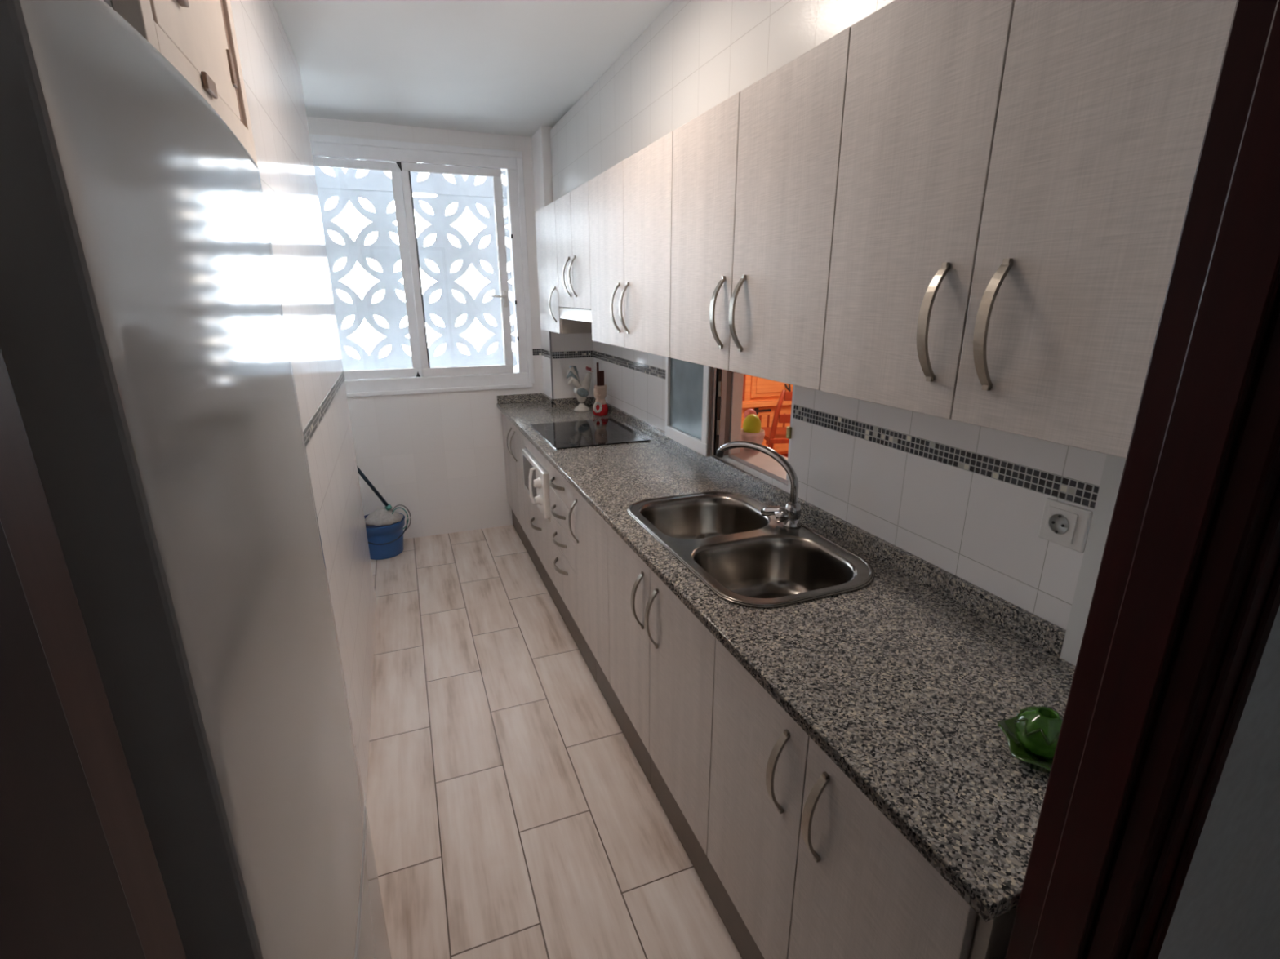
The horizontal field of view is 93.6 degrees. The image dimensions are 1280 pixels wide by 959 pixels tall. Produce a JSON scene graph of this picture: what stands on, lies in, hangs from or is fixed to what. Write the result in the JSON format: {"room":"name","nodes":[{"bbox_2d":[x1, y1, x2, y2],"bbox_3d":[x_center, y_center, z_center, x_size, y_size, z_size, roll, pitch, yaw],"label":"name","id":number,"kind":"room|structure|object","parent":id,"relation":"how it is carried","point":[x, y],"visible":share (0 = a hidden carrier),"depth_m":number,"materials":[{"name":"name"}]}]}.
{"room":"kitchen","nodes":[
{"label":"kitchen","id":0,"kind":"room"},
{"bbox_2d":[103,0,376,806],"bbox_3d":[-1.093,-0.235,1.866,0.164,2.500,2.190,-7,18,-21],"label":"wall","id":1,"kind":"structure","parent":0,"point":[271,72],"depth_m":1.96,"materials":[{"name":"tile"}]},
{"bbox_2d":[111,0,257,166],"bbox_3d":[-0.796,-0.876,0.933,0.162,0.610,0.660,-7,18,-21],"label":"upper cabinet","id":2,"kind":"object","parent":1,"relation":"attached to","point":[197,37],"visible":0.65,"depth_m":1.00,"materials":[{"name":"beige paint"}]},
{"bbox_2d":[302,370,344,448],"bbox_3d":[-1.030,-0.211,1.927,0.012,0.044,2.139,-7,18,-21],"label":"trim","id":3,"kind":"structure","parent":1,"relation":"attached to","point":[310,428],"depth_m":1.95,"materials":[{"name":"tile"}]},
{"bbox_2d":[315,182,506,198],"bbox_3d":[-1.640,-1.819,3.772,2.122,0.030,0.098,-7,18,-21],"label":"beam","id":4,"kind":"structure","parent":0,"point":[319,184],"depth_m":3.80,"materials":[{"name":"white concrete"}]},
{"bbox_2d":[314,166,377,185],"bbox_3d":[-1.805,-1.984,3.654,0.354,0.353,0.085,-7,18,-21],"label":"block","id":5,"kind":"object","parent":4,"relation":"on","point":[350,176],"visible":0.27,"depth_m":3.66,"materials":[{"name":"white concrete"}]},
{"bbox_2d":[376,170,437,189],"bbox_3d":[-1.476,-2.023,3.777,0.354,0.353,0.085,-7,18,-21],"label":"block","id":6,"kind":"object","parent":4,"relation":"on","point":[383,180],"visible":0.16,"depth_m":3.80,"materials":[{"name":"white concrete"}]},
{"bbox_2d":[436,173,493,191],"bbox_3d":[-1.147,-2.061,3.901,0.354,0.353,0.085,-7,18,-21],"label":"block","id":7,"kind":"object","parent":4,"relation":"on","point":[460,184],"visible":0.23,"depth_m":3.90,"materials":[{"name":"white concrete"}]},
{"bbox_2d":[501,170,506,192],"bbox_3d":[-0.818,-2.099,4.025,0.354,0.353,0.085,-7,18,-21],"label":"block","id":8,"kind":"object","parent":4,"relation":"on","point":[503,173],"visible":0.03,"depth_m":3.99,"materials":[{"name":"white concrete"}]},
{"bbox_2d":[306,116,543,539],"bbox_3d":[-1.474,-0.855,3.902,2.175,2.500,0.310,-7,18,-21],"label":"wall","id":9,"kind":"structure","parent":0,"point":[439,456],"depth_m":3.95,"materials":[{"name":"paint"}]},
{"bbox_2d":[309,133,533,397],"bbox_3d":[-1.495,-1.236,3.624,1.645,1.440,0.123,-7,18,-21],"label":"window","id":10,"kind":"structure","parent":9,"relation":"in","point":[400,158],"depth_m":3.73,"materials":[{"name":"white metal"}]},
{"bbox_2d":[532,348,541,355],"bbox_3d":[-0.705,-0.858,4.048,0.080,0.044,0.012,-7,18,-21],"label":"trim","id":11,"kind":"structure","parent":9,"relation":"attached to","point":[535,351],"depth_m":4.05,"materials":[{"name":"tile"}]},
{"bbox_2d":[541,348,550,358],"bbox_3d":[-0.614,-0.823,3.934,0.002,0.044,0.274,-7,18,-21],"label":"trim","id":12,"kind":"structure","parent":9,"relation":"attached to","point":[546,353],"depth_m":3.94,"materials":[{"name":"tile"}]},
{"bbox_2d":[272,0,673,205],"bbox_3d":[0.414,-1.856,2.752,5.900,0.120,8.800,-7,18,-21],"label":"ceiling","id":13,"kind":"structure","parent":0,"point":[517,68],"depth_m":2.38,"materials":[{"name":"paint"}]},
{"bbox_2d":[506,206,517,371],"bbox_3d":[1.298,-1.006,4.420,3.270,2.479,6.938,-7,18,-21],"label":"wall","id":14,"kind":"structure","parent":0,"point":[506,206],"depth_m":6.58,"materials":[{"name":"white concrete"}]},
{"bbox_2d":[365,524,742,958],"bbox_3d":[-0.550,1.157,1.754,2.755,0.100,6.100,-7,18,-21],"label":"floor","id":15,"kind":"structure","parent":0,"point":[512,815],"depth_m":2.00,"materials":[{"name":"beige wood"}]},
{"bbox_2d":[0,0,391,958],"bbox_3d":[-0.693,0.517,0.680,0.636,1.750,0.606,-7,18,-21],"label":"fridge","id":16,"kind":"object","parent":15,"relation":"on","point":[144,348],"visible":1,"depth_m":0.42,"materials":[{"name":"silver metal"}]},
{"bbox_2d":[364,512,407,559],"bbox_3d":[-1.631,0.356,3.817,0.311,0.231,0.301,-7,18,-21],"label":"bucket","id":17,"kind":"object","parent":15,"relation":"on","point":[384,542],"visible":0.69,"depth_m":3.72,"materials":[{"name":"blue plastic"}]},
{"bbox_2d":[356,466,403,526],"bbox_3d":[-1.797,-0.253,3.531,0.645,1.115,0.205,-7,18,-21],"label":"mop","id":18,"kind":"object","parent":17,"relation":"in","point":[382,516],"visible":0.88,"depth_m":3.70,"materials":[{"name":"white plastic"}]},
{"bbox_2d":[384,503,392,511],"bbox_3d":[-1.561,0.172,3.735,0.043,0.040,0.036,-7,18,-21],"label":"socket","id":19,"kind":"object","parent":18,"relation":"attached to","point":[388,507],"depth_m":3.72,"materials":[{"name":"teal plastic"}]},
{"bbox_2d":[391,504,411,529],"bbox_3d":[-1.498,0.245,3.772,0.116,0.178,0.027,-7,18,-21],"label":"handle","id":20,"kind":"object","parent":17,"relation":"in","point":[393,510],"visible":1,"depth_m":3.77,"materials":[{"name":"teal plastic"}]},
{"bbox_2d":[511,510,596,682],"bbox_3d":[-0.542,0.517,3.411,0.016,0.157,1.986,-7,18,-21],"label":"kickboard","id":21,"kind":"object","parent":15,"relation":"on","point":[584,648],"visible":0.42,"depth_m":3.08,"materials":[{"name":"grey wood"}]},
{"bbox_2d":[501,412,529,540],"bbox_3d":[-0.683,-0.062,3.848,0.312,0.692,0.784,-7,18,-21],"label":"base cabinet","id":22,"kind":"object","parent":21,"relation":"on","point":[513,438],"visible":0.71,"depth_m":3.75,"materials":[{"name":"laminate"}]},
{"bbox_2d":[524,435,554,584],"bbox_3d":[-0.306,0.109,3.283,0.582,0.692,0.589,-7,18,-21],"label":"base cabinet","id":23,"kind":"object","parent":21,"relation":"on","point":[540,527],"visible":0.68,"depth_m":3.18,"materials":[{"name":"laminate"}]},
{"bbox_2d":[522,448,551,518],"bbox_3d":[-0.370,-0.007,3.207,0.480,0.236,0.560,-7,18,-21],"label":"oven","id":24,"kind":"object","parent":23,"relation":"in","point":[536,481],"visible":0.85,"depth_m":3.02,"materials":[{"name":"white metal"}]},
{"bbox_2d":[547,461,577,626],"bbox_3d":[-0.117,0.249,2.824,0.582,0.692,0.441,-7,18,-21],"label":"base cabinet","id":25,"kind":"object","parent":21,"relation":"on","point":[561,491],"visible":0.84,"depth_m":2.70,"materials":[{"name":"laminate"}]},
{"bbox_2d":[568,488,609,683],"bbox_3d":[0.044,0.368,2.435,0.582,0.692,0.432,-7,18,-21],"label":"base cabinet","id":26,"kind":"object","parent":21,"relation":"on","point":[590,537],"visible":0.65,"depth_m":2.32,"materials":[{"name":"laminate"}]},
{"bbox_2d":[595,659,650,785],"bbox_3d":[-0.068,0.867,2.259,0.016,0.157,0.598,-7,18,-21],"label":"kickboard","id":27,"kind":"object","parent":15,"relation":"on","point":[637,747],"visible":0.42,"depth_m":2.21,"materials":[{"name":"grey wood"}]},
{"bbox_2d":[650,756,764,958],"bbox_3d":[0.248,1.101,1.492,0.016,0.157,1.122,-7,18,-21],"label":"kickboard","id":28,"kind":"object","parent":15,"relation":"on","point":[747,948],"visible":0.56,"depth_m":1.64,"materials":[{"name":"grey wood"}]},
{"bbox_2d":[607,524,715,855],"bbox_3d":[0.266,0.531,1.896,0.582,0.692,0.777,-7,18,-21],"label":"base cabinet","id":29,"kind":"object","parent":28,"relation":"on","point":[662,656],"visible":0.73,"depth_m":1.70,"materials":[{"name":"laminate"}]},
{"bbox_2d":[496,392,1075,922],"bbox_3d":[0.003,-0.050,2.476,0.602,0.078,3.749,-7,18,-21],"label":"countertop","id":30,"kind":"structure","parent":29,"relation":"on","point":[904,680],"depth_m":1.18,"materials":[{"name":"stone"}]},
{"bbox_2d":[565,365,593,412],"bbox_3d":[-0.372,-0.567,3.738,0.143,0.280,0.124,5,18,15],"label":"rooster figurine","id":31,"kind":"object","parent":30,"relation":"on","point":[581,390],"visible":1,"depth_m":3.72,"materials":[{"name":"white ceramic"}]},
{"bbox_2d":[529,418,650,449],"bbox_3d":[-0.279,-0.249,3.164,0.479,0.006,0.592,-7,18,-21],"label":"cooktop","id":32,"kind":"object","parent":30,"relation":"in","point":[591,433],"visible":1,"depth_m":3.11,"materials":[{"name":"black glass"}]},
{"bbox_2d":[592,384,608,416],"bbox_3d":[-0.243,-0.477,3.608,0.106,0.183,0.096,-7,18,-21],"label":"pot","id":33,"kind":"object","parent":30,"relation":"on","point":[600,408],"visible":1,"depth_m":3.58,"materials":[{"name":"red ceramic"}]},
{"bbox_2d":[596,362,599,386],"bbox_3d":[-0.249,-0.621,3.562,0.014,0.143,0.006,-7,18,-21],"label":"utensil","id":34,"kind":"object","parent":33,"relation":"on","point":[597,363],"visible":1,"depth_m":3.56,"materials":[{"name":"black plastic"}]},
{"bbox_2d":[599,370,604,386],"bbox_3d":[-0.228,-0.601,3.581,0.032,0.093,0.006,-7,18,-21],"label":"utensil","id":35,"kind":"object","parent":33,"relation":"on","point":[601,372],"visible":0.8,"depth_m":3.58,"materials":[{"name":"plastic"}]},
{"bbox_2d":[626,491,875,608],"bbox_3d":[0.290,0.249,1.816,0.469,0.179,0.814,-7,18,-21],"label":"sink","id":36,"kind":"object","parent":30,"relation":"in","point":[745,557],"visible":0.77,"depth_m":1.78,"materials":[{"name":"metal"}]},
{"bbox_2d":[715,440,801,528],"bbox_3d":[0.364,0.002,1.926,0.076,0.235,0.343,-16,23,-42],"label":"tap","id":37,"kind":"object","parent":30,"relation":"on","point":[790,515],"visible":1,"depth_m":1.85,"materials":[{"name":"silver metal"}]},
{"bbox_2d":[996,715,1053,773],"bbox_3d":[0.649,0.417,0.936,0.177,0.026,0.148,-7,18,-21],"label":"dish","id":38,"kind":"object","parent":30,"relation":"on","point":[1007,726],"visible":0.2,"depth_m":0.93,"materials":[{"name":"green ceramic"}]},
{"bbox_2d":[1013,706,1063,759],"bbox_3d":[0.622,0.387,0.927,0.077,0.066,0.077,0,17,2],"label":"pot","id":39,"kind":"object","parent":38,"relation":"on","point":[1037,729],"visible":0.82,"depth_m":0.91,"materials":[{"name":"ceramic"}]},
{"bbox_2d":[706,638,979,958],"bbox_3d":[0.533,0.729,1.246,0.582,0.692,0.681,-7,18,-21],"label":"base cabinet","id":40,"kind":"object","parent":28,"relation":"on","point":[811,868],"visible":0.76,"depth_m":1.11,"materials":[{"name":"laminate"}]},
{"bbox_2d":[970,906,1017,958],"bbox_3d":[0.690,0.898,0.967,0.543,0.849,0.018,-7,18,-21],"label":"panel","id":41,"kind":"object","parent":15,"relation":"on","point":[993,936],"visible":0.02,"depth_m":0.77,"materials":[{"name":"laminate"}]},
{"bbox_2d":[531,125,594,399],"bbox_3d":[-0.485,-0.878,3.973,0.277,2.499,0.276,-7,18,-21],"label":"wall column","id":42,"kind":"structure","parent":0,"point":[540,140],"depth_m":3.84,"materials":[{"name":"tile"}]},
{"bbox_2d":[549,331,553,399],"bbox_3d":[-0.564,-0.731,3.829,0.009,0.442,0.009,-7,18,-21],"label":"trim","id":43,"kind":"structure","parent":42,"relation":"attached to","point":[550,346],"depth_m":3.83,"materials":[{"name":"grey metal"}]},
{"bbox_2d":[550,0,893,201],"bbox_3d":[0.226,-1.339,2.011,0.229,0.434,3.460,-7,18,-21],"label":"wall","id":44,"kind":"structure","parent":0,"point":[695,55],"depth_m":1.93,"materials":[{"name":"tile"}]},
{"bbox_2d":[592,341,1125,666],"bbox_3d":[0.225,-0.479,2.660,0.074,2.500,4.169,-7,18,-21],"label":"wall","id":45,"kind":"structure","parent":0,"point":[982,531],"depth_m":1.43,"materials":[{"name":"tile"}]},
{"bbox_2d":[534,200,591,333],"bbox_3d":[-0.383,-1.194,3.447,0.381,0.665,0.484,-7,18,-21],"label":"upper cabinet","id":46,"kind":"object","parent":45,"relation":"attached to","point":[545,220],"visible":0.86,"depth_m":3.33,"materials":[{"name":"laminate"}]},
{"bbox_2d":[551,350,592,359],"bbox_3d":[-0.437,-0.802,3.863,0.276,0.044,0.008,-7,18,-21],"label":"trim","id":47,"kind":"structure","parent":45,"relation":"attached to","point":[569,354],"depth_m":3.86,"materials":[{"name":"tile"}]},
{"bbox_2d":[555,181,591,308],"bbox_3d":[-0.186,-1.116,2.949,0.381,0.524,0.589,-7,18,-21],"label":"upper cabinet","id":48,"kind":"object","parent":45,"relation":"attached to","point":[571,209],"visible":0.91,"depth_m":2.85,"materials":[{"name":"laminate"}]},
{"bbox_2d":[559,306,591,322],"bbox_3d":[-0.170,-0.843,3.038,0.336,0.070,0.584,-7,18,-21],"label":"extractor hood","id":49,"kind":"object","parent":45,"relation":"attached to","point":[570,313],"visible":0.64,"depth_m":2.95,"materials":[{"name":"metal"}]},
{"bbox_2d":[592,350,666,379],"bbox_3d":[0.026,-0.576,3.119,0.012,0.044,1.780,-7,18,-21],"label":"trim","id":50,"kind":"structure","parent":45,"relation":"attached to","point":[658,372],"depth_m":3.27,"materials":[{"name":"tile"}]},
{"bbox_2d":[588,131,672,357],"bbox_3d":[0.081,-0.852,2.321,0.381,0.665,0.866,-7,18,-21],"label":"upper cabinet","id":51,"kind":"object","parent":45,"relation":"attached to","point":[630,202],"visible":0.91,"depth_m":2.17,"materials":[{"name":"laminate"}]},
{"bbox_2d":[665,356,795,484],"bbox_3d":[0.401,-0.282,2.324,0.275,0.406,0.877,-7,18,-21],"label":"window","id":52,"kind":"structure","parent":45,"relation":"in","point":[692,390],"depth_m":2.36,"materials":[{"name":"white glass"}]},
{"bbox_2d":[740,428,764,450],"bbox_3d":[0.455,-0.163,2.452,0.104,0.075,0.104,-7,18,-21],"label":"fruit bowl","id":53,"kind":"object","parent":52,"relation":"on","point":[757,437],"visible":0.52,"depth_m":2.41,"materials":[{"name":"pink ceramic"}]},
{"bbox_2d":[743,408,756,418],"bbox_3d":[0.452,-0.265,2.471,0.052,0.052,0.052,-7,18,-21],"label":"fruit","id":54,"kind":"object","parent":53,"relation":"in","point":[748,411],"visible":0.57,"depth_m":2.45,"materials":[{"name":"food"}]},
{"bbox_2d":[742,413,760,432],"bbox_3d":[0.451,-0.216,2.423,0.072,0.096,0.076,-7,18,-21],"label":"citrus fruit","id":55,"kind":"object","parent":53,"relation":"in","point":[752,423],"visible":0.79,"depth_m":2.39,"materials":[{"name":"yellow food"}]},
{"bbox_2d":[670,26,851,391],"bbox_3d":[0.383,-0.629,1.589,0.381,0.665,0.778,-7,18,-21],"label":"upper cabinet","id":56,"kind":"object","parent":45,"relation":"attached to","point":[755,175],"visible":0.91,"depth_m":1.41,"materials":[{"name":"laminate"}]},
{"bbox_2d":[793,404,1099,509],"bbox_3d":[0.679,-0.093,1.532,0.012,0.044,0.955,-7,18,-21],"label":"trim","id":57,"kind":"structure","parent":45,"relation":"attached to","point":[1069,490],"depth_m":1.37,"materials":[{"name":"tile"}]},
{"bbox_2d":[820,0,1236,458],"bbox_3d":[0.655,-0.428,0.926,0.381,0.665,0.709,-7,18,-21],"label":"upper cabinet","id":58,"kind":"object","parent":45,"relation":"attached to","point":[1015,177],"visible":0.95,"depth_m":0.84,"materials":[{"name":"laminate"}]},
{"bbox_2d":[1038,497,1093,552],"bbox_3d":[0.824,0.089,1.171,0.015,0.084,0.088,-7,18,-21],"label":"wall socket","id":59,"kind":"object","parent":45,"relation":"attached to","point":[1063,524],"visible":1,"depth_m":1.16,"materials":[{"name":"white plastic"}]},
{"bbox_2d":[1048,513,1069,534],"bbox_3d":[0.817,0.087,1.174,0.002,0.041,0.041,-7,18,-21],"label":"socket","id":60,"kind":"object","parent":59,"relation":"on","point":[1058,523],"depth_m":1.17,"materials":[{"name":"white plastic"}]},
{"bbox_2d":[1157,605,1279,958],"bbox_3d":[-0.130,0.236,0.351,2.754,2.479,0.068,-7,18,-21],"label":"wall","id":61,"kind":"structure","parent":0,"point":[1228,906],"depth_m":0.73,"materials":[{"name":"paint"}]},
{"bbox_2d":[0,0,1279,958],"bbox_3d":[0.115,0.355,0.455,0.938,2.190,0.133,-7,18,-21],"label":"door frame","id":62,"kind":"structure","parent":61,"relation":"attached to","point":[1185,603],"depth_m":0.48,"materials":[{"name":"brown wood"}]},
{"bbox_3d":[1.358,0.220,4.818,3.145,0.100,6.938,-7,18,-21],"label":"floor","id":63,"kind":"structure","parent":0,"visible":0},
{"bbox_2d":[741,373,792,457],"bbox_3d":[1.141,-0.706,5.885,1.760,1.049,0.538,-7,18,-21],"label":"sideboard","id":64,"kind":"object","parent":63,"relation":"on","point":[762,395],"visible":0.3,"depth_m":5.64,"materials":[{"name":"orange wood"}]},
{"bbox_2d":[760,389,792,449],"bbox_3d":[1.272,-0.354,5.052,0.530,0.864,0.478,-1,17,-2],"label":"dining chair","id":65,"kind":"object","parent":63,"relation":"on","point":[773,435],"visible":0.34,"depth_m":4.81,"materials":[{"name":"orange wood"}]},
{"bbox_3d":[-1.637,-0.079,4.302,2.122,0.782,0.099,-7,18,-21],"label":"wall","id":66,"kind":"structure","parent":0,"visible":0},
{"bbox_2d":[342,363,399,370],"bbox_3d":[-1.803,-0.604,4.074,0.354,0.353,0.085,-7,18,-21],"label":"block","id":67,"kind":"object","parent":66,"relation":"on","point":[356,367],"visible":0.04,"depth_m":3.99,"materials":[{"name":"white concrete"}]},
{"bbox_2d":[334,309,398,365],"bbox_3d":[-1.803,-0.941,3.972,0.354,0.353,0.085,-7,18,-21],"label":"block","id":68,"kind":"object","parent":67,"relation":"on","point":[392,357],"visible":0.99,"depth_m":3.94,"materials":[{"name":"white concrete"}]},
{"bbox_2d":[325,250,392,309],"bbox_3d":[-1.804,-1.278,3.869,0.354,0.353,0.085,-7,18,-21],"label":"block","id":69,"kind":"object","parent":68,"relation":"on","point":[333,256],"visible":0.99,"depth_m":3.83,"materials":[{"name":"white concrete"}]},
{"bbox_2d":[316,187,385,251],"bbox_3d":[-1.804,-1.616,3.766,0.354,0.353,0.085,-7,18,-21],"label":"block","id":70,"kind":"object","parent":69,"relation":"on","point":[344,197],"visible":0.99,"depth_m":3.73,"materials":[{"name":"white concrete"}]},
{"bbox_2d":[399,361,453,368],"bbox_3d":[-1.474,-0.642,4.198,0.354,0.353,0.085,-7,18,-21],"label":"block","id":71,"kind":"object","parent":66,"relation":"on","point":[443,364],"visible":0.05,"depth_m":4.14,"materials":[{"name":"white concrete"}]},
{"bbox_2d":[392,308,453,363],"bbox_3d":[-1.474,-0.979,4.095,0.354,0.353,0.085,-7,18,-21],"label":"block","id":72,"kind":"object","parent":71,"relation":"on","point":[446,355],"visible":0.66,"depth_m":4.06,"materials":[{"name":"white concrete"}]},
{"bbox_2d":[386,252,448,309],"bbox_3d":[-1.475,-1.317,3.993,0.354,0.353,0.085,-7,18,-21],"label":"block","id":73,"kind":"object","parent":72,"relation":"on","point":[393,258],"visible":0.76,"depth_m":3.96,"materials":[{"name":"white concrete"}]},
{"bbox_2d":[378,191,443,253],"bbox_3d":[-1.475,-1.654,3.890,0.354,0.353,0.085,-7,18,-21],"label":"block","id":74,"kind":"object","parent":73,"relation":"on","point":[386,198],"visible":0.7,"depth_m":3.86,"materials":[{"name":"white concrete"}]},
{"bbox_2d":[453,360,504,366],"bbox_3d":[-1.145,-0.680,4.322,0.354,0.353,0.085,-7,18,-21],"label":"block","id":75,"kind":"object","parent":66,"relation":"on","point":[486,362],"visible":0.09,"depth_m":4.24,"materials":[{"name":"white concrete"}]},
{"bbox_2d":[448,308,504,361],"bbox_3d":[-1.145,-1.018,4.219,0.354,0.353,0.085,-7,18,-21],"label":"block","id":76,"kind":"object","parent":75,"relation":"on","point":[482,354],"visible":0.99,"depth_m":4.18,"materials":[{"name":"white concrete"}]},
{"bbox_2d":[443,253,501,308],"bbox_3d":[-1.146,-1.355,4.116,0.354,0.353,0.085,-7,18,-21],"label":"block","id":77,"kind":"object","parent":76,"relation":"on","point":[468,260],"visible":0.98,"depth_m":4.08,"materials":[{"name":"white concrete"}]},
{"bbox_2d":[438,194,497,254],"bbox_3d":[-1.146,-1.692,4.014,0.354,0.353,0.085,-7,18,-21],"label":"block","id":78,"kind":"object","parent":77,"relation":"on","point":[463,202],"visible":0.98,"depth_m":3.98,"materials":[{"name":"white concrete"}]},
{"bbox_2d":[512,359,517,367],"bbox_3d":[-0.816,-0.718,4.446,0.354,0.353,0.085,-7,18,-21],"label":"block","id":79,"kind":"object","parent":66,"relation":"on","point":[515,363],"visible":0.02,"depth_m":4.33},
{"bbox_2d":[510,308,516,359],"bbox_3d":[-0.817,-1.056,4.343,0.354,0.353,0.085,-7,18,-21],"label":"block","id":80,"kind":"object","parent":79,"relation":"on","point":[512,310],"visible":0.12,"depth_m":4.27,"materials":[{"name":"white concrete"}]},
{"bbox_2d":[506,254,513,308],"bbox_3d":[-0.817,-1.393,4.240,0.354,0.353,0.085,-7,18,-21],"label":"block","id":81,"kind":"object","parent":80,"relation":"on","point":[508,256],"visible":0.13,"depth_m":4.17,"materials":[{"name":"white concrete"}]},
{"bbox_2d":[502,198,510,254],"bbox_3d":[-0.818,-1.730,4.138,0.354,0.353,0.085,-7,18,-21],"label":"block","id":82,"kind":"object","parent":81,"relation":"on","point":[504,200],"visible":0.13,"depth_m":4.07,"materials":[{"name":"white concrete"}]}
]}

